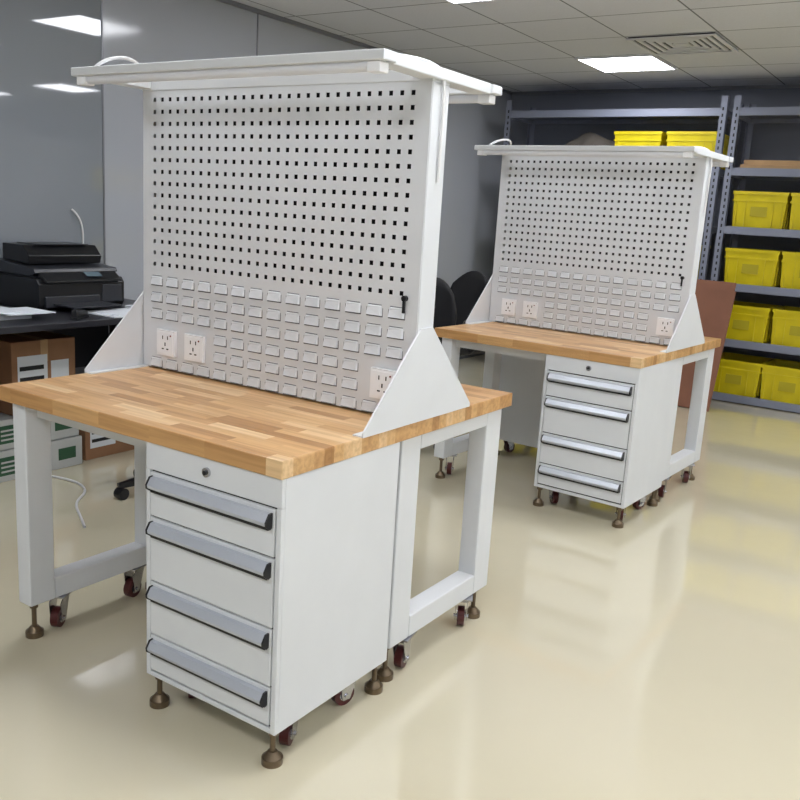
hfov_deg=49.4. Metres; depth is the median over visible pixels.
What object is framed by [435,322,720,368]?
countertop
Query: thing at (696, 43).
ceiling air vent
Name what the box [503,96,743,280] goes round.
storage rack
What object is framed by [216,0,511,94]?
trim
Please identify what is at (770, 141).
wall
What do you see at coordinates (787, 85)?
trim
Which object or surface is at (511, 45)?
ceiling
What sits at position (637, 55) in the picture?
frame
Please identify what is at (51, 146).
wall
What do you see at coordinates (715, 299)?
cardboard sheet
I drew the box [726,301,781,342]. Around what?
storage bin
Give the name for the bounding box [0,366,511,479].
countertop
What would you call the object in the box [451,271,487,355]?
office chair
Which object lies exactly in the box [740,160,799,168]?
wooden boards
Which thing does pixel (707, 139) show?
storage bin
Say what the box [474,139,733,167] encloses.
lamp
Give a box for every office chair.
[113,469,134,499]
[433,277,456,447]
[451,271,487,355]
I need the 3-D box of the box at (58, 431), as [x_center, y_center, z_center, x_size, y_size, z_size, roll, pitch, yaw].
[-1.929,0.110,4.364,0.372,0.147,0.470,11,14,32]
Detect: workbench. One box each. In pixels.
[0,48,511,768]
[434,139,733,527]
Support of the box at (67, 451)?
on the floor
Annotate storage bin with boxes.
[614,131,666,145]
[666,131,729,169]
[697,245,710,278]
[714,352,773,397]
[724,248,790,286]
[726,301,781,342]
[732,191,791,229]
[760,358,799,404]
[771,306,799,347]
[780,251,799,288]
[789,193,799,229]
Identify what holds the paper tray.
on the printer
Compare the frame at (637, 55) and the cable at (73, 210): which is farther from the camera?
the frame at (637, 55)
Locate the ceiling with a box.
[233,0,799,91]
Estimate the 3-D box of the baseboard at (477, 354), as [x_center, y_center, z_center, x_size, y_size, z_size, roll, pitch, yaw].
[-2.001,0.214,4.731,0.012,0.090,10.560,11,14,32]
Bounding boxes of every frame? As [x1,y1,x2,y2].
[444,0,495,3]
[575,54,677,72]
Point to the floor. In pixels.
(656, 656)
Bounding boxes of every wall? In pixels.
[0,0,510,374]
[508,88,799,361]
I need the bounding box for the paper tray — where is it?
[54,301,121,308]
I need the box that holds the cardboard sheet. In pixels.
[677,279,736,411]
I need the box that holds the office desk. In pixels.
[0,298,135,367]
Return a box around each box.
[0,331,74,415]
[0,412,78,450]
[0,435,81,482]
[79,430,133,460]
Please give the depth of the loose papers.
4.23 m
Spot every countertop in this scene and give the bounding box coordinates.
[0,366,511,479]
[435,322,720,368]
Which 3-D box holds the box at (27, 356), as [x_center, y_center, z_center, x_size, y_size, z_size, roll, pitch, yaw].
[-1.884,-0.148,4.362,0.342,0.357,0.350,11,14,32]
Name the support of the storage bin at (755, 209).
on the storage rack at (752, 114)
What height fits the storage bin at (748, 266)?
0.293 m
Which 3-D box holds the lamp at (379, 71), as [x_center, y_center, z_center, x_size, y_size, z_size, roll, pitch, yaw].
[-0.349,-0.940,2.545,1.152,0.089,0.590,11,14,32]
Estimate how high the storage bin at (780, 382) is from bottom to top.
0.293 m
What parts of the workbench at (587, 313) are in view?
leg frame, rail, handle, handle, handle, handle, pegboard panel, leg frame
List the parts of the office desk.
modesty panel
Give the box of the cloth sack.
[565,132,614,145]
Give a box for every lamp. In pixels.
[71,48,501,104]
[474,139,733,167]
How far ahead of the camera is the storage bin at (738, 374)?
7.16 m
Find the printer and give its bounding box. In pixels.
[0,242,123,310]
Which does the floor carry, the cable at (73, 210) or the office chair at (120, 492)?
the office chair at (120, 492)
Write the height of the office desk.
0.800 m
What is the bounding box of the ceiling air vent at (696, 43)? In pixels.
[626,32,737,55]
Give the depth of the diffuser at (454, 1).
4.99 m
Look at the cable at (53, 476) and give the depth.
4.01 m
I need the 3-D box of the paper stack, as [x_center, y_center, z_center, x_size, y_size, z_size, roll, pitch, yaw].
[-1.845,-0.386,3.855,0.370,0.046,0.470,11,14,32]
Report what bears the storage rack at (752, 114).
on the floor
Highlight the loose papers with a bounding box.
[88,305,131,317]
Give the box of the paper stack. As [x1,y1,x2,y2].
[0,306,55,320]
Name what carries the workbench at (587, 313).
on the floor
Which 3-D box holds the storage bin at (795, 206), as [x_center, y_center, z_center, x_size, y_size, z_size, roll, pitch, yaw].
[3.317,-1.457,6.828,0.416,0.293,0.470,11,14,32]
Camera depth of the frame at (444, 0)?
4.99 m
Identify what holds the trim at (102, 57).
attached to the wall at (51, 146)
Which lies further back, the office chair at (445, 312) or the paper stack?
the office chair at (445, 312)
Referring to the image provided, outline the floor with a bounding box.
[0,354,799,799]
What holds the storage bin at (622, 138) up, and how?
on the storage rack at (722, 116)
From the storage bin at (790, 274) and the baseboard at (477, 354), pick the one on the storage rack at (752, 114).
the storage bin at (790, 274)
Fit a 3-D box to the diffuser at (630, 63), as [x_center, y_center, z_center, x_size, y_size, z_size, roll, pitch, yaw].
[1.728,-2.561,6.623,0.560,0.010,0.560,11,14,32]
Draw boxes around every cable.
[52,475,85,527]
[71,209,83,243]
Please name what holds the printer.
on the office desk
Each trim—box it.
[101,0,105,264]
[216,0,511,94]
[256,14,258,55]
[512,84,799,94]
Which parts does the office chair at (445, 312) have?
backrest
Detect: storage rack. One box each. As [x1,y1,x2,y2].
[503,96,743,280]
[711,95,799,412]
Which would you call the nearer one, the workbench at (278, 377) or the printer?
the workbench at (278, 377)
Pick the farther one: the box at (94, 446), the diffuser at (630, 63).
the diffuser at (630, 63)
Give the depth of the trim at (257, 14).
5.61 m
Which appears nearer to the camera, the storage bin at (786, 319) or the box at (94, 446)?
the box at (94, 446)
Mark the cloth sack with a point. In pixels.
(586, 139)
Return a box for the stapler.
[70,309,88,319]
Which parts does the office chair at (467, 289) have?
backrest, seat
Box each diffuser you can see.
[449,0,478,2]
[580,56,672,71]
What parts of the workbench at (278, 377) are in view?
leg frame, rail, handle, handle, handle, handle, pegboard panel, leg frame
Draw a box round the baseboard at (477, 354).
[459,352,484,358]

